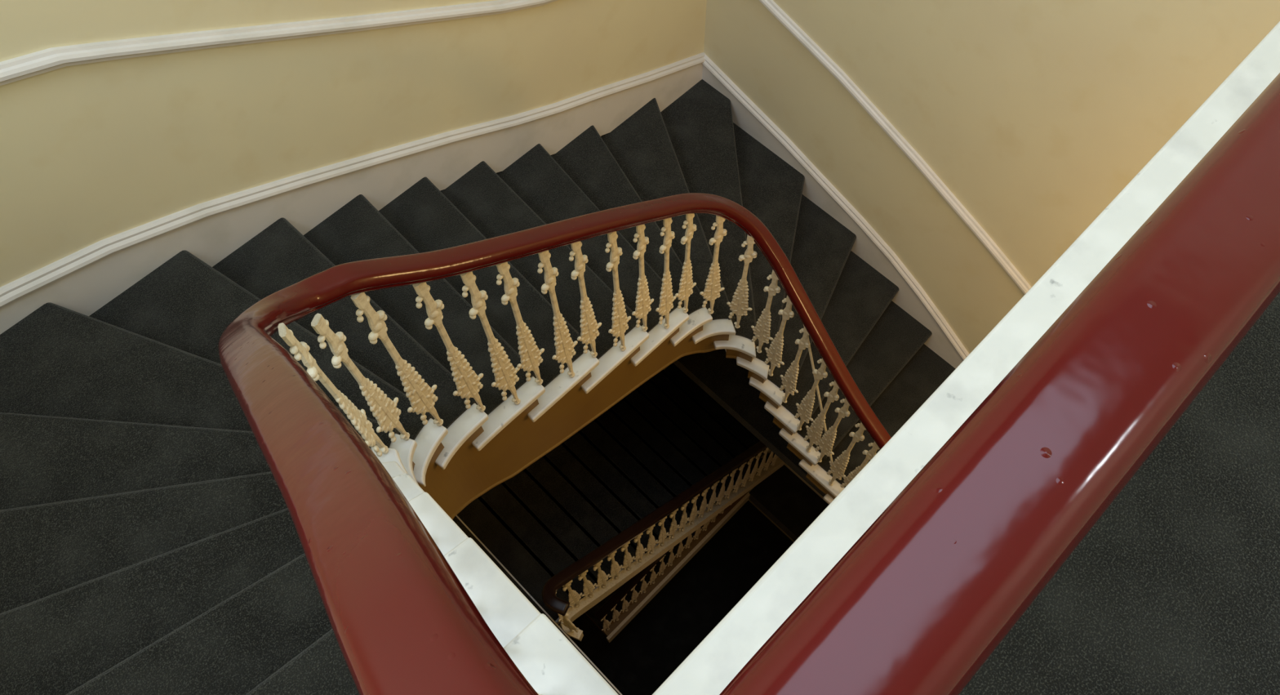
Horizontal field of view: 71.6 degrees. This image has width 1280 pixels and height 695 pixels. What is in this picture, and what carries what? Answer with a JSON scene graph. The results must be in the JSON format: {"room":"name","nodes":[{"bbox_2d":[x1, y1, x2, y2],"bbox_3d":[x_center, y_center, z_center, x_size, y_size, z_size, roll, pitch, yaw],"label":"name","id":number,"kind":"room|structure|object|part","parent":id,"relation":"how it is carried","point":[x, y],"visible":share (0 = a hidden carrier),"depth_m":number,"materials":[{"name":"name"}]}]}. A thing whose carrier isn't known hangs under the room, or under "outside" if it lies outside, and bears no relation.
{"room":"stairwell","nodes":[
{"label":"stairwell","id":0,"kind":"room"},
{"bbox_2d":[0,0,706,369],"bbox_3d":[-1.141,-0.489,4.562,4.416,13.650,0.150,-42,70,-17],"label":"wall","id":1,"kind":"structure","parent":0,"point":[91,153],"depth_m":3.10,"materials":[{"name":"yellow paint"}]},
{"bbox_2d":[0,0,557,85],"bbox_3d":[-1.104,-1.096,3.154,4.116,1.727,0.032,-42,70,-17],"label":"trim","id":2,"kind":"structure","parent":1,"relation":"attached to","point":[31,64],"depth_m":2.86,"materials":[{"name":"white paint"}]},
{"bbox_2d":[0,52,705,334],"bbox_3d":[-1.086,-0.671,4.035,4.116,1.965,0.034,-42,70,-17],"label":"baseboard","id":3,"kind":"structure","parent":1,"relation":"attached to","point":[83,281],"depth_m":3.64,"materials":[{"name":"white paint"}]},
{"bbox_2d":[0,79,955,694],"bbox_3d":[-0.210,0.202,3.826,4.114,3.882,2.506,-42,70,-17],"label":"staircase","id":4,"kind":"structure","parent":1,"relation":"attached to","point":[150,544],"depth_m":3.14,"materials":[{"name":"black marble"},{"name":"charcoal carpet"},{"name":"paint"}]},
{"bbox_2d":[218,72,1279,694],"bbox_3d":[0.620,-0.123,3.038,3.009,4.610,1.471,-42,70,-17],"label":"balustrade","id":5,"kind":"object","parent":4,"relation":"on","point":[925,596],"visible":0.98,"depth_m":0.44,"materials":[{"name":"paint"}]},
{"bbox_3d":[0.908,0.268,4.485,0.013,1.338,0.510,-42,70,-17],"label":"tie rod","id":6,"kind":"part","parent":5,"relation":"part of","materials":[{"name":"beige metal"}]},
{"bbox_2d":[457,363,784,640],"bbox_3d":[0.016,1.023,7.364,2.761,2.547,1.603,-42,70,-17],"label":"staircase","id":7,"kind":"structure","parent":1,"relation":"attached to","point":[668,434],"depth_m":6.96,"materials":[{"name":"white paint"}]},
{"bbox_2d":[542,440,777,632],"bbox_3d":[0.450,1.101,6.490,0.204,3.017,2.742,39,71,18],"label":"balustrade","id":8,"kind":"object","parent":7,"relation":"on","point":[557,605],"visible":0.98,"depth_m":5.84,"materials":[{"name":"beige metal"}]},
{"bbox_2d":[452,514,622,694],"bbox_3d":[-0.583,2.597,5.282,1.370,0.174,4.081,-42,70,-17],"label":"landing","id":9,"kind":"object","parent":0,"point":[456,519],"visible":0.02,"depth_m":5.71,"materials":[{"name":"white paint"}]},
{"bbox_2d":[558,500,793,694],"bbox_3d":[0.475,3.770,9.943,4.116,0.200,4.085,-42,70,-17],"label":"floor","id":10,"kind":"structure","parent":0,"point":[642,656],"depth_m":10.20,"materials":[{"name":"grey carpet"}]},
{"bbox_2d":[584,464,828,642],"bbox_3d":[1.038,2.402,8.475,2.424,0.212,4.081,-42,70,-17],"label":"landing","id":11,"kind":"object","parent":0,"point":[783,496],"visible":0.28,"depth_m":8.71,"materials":[{"name":"paint"}]},
{"bbox_2d":[593,448,770,631],"bbox_3d":[0.484,1.699,8.167,2.362,0.994,0.074,-42,70,-17],"label":"balustrade","id":12,"kind":"object","parent":11,"relation":"on","point":[620,595],"visible":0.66,"depth_m":7.91,"materials":[{"name":"beige metal"}]},
{"bbox_2d":[652,21,1279,694],"bbox_3d":[1.155,0.594,1.394,4.112,0.232,1.683,-42,70,-17],"label":"landing","id":13,"kind":"object","parent":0,"point":[1175,588],"visible":0.58,"depth_m":1.42,"materials":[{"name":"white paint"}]},
{"bbox_2d":[703,0,1279,542],"bbox_3d":[1.864,-0.516,4.514,0.150,13.650,4.085,-42,70,-17],"label":"wall","id":14,"kind":"structure","parent":0,"point":[1035,115],"depth_m":4.04,"materials":[{"name":"yellow paint"}]},
{"bbox_2d":[702,54,969,368],"bbox_3d":[1.392,-0.456,5.469,0.034,1.615,2.885,-42,70,-17],"label":"baseboard","id":15,"kind":"structure","parent":14,"relation":"attached to","point":[868,246],"depth_m":5.24,"materials":[{"name":"white paint"}]},
{"bbox_2d":[759,0,1031,294],"bbox_3d":[1.339,-0.939,4.549,0.032,1.137,2.785,-42,70,-17],"label":"trim","id":16,"kind":"structure","parent":14,"relation":"attached to","point":[770,5],"depth_m":4.44,"materials":[{"name":"white paint"}]}
]}

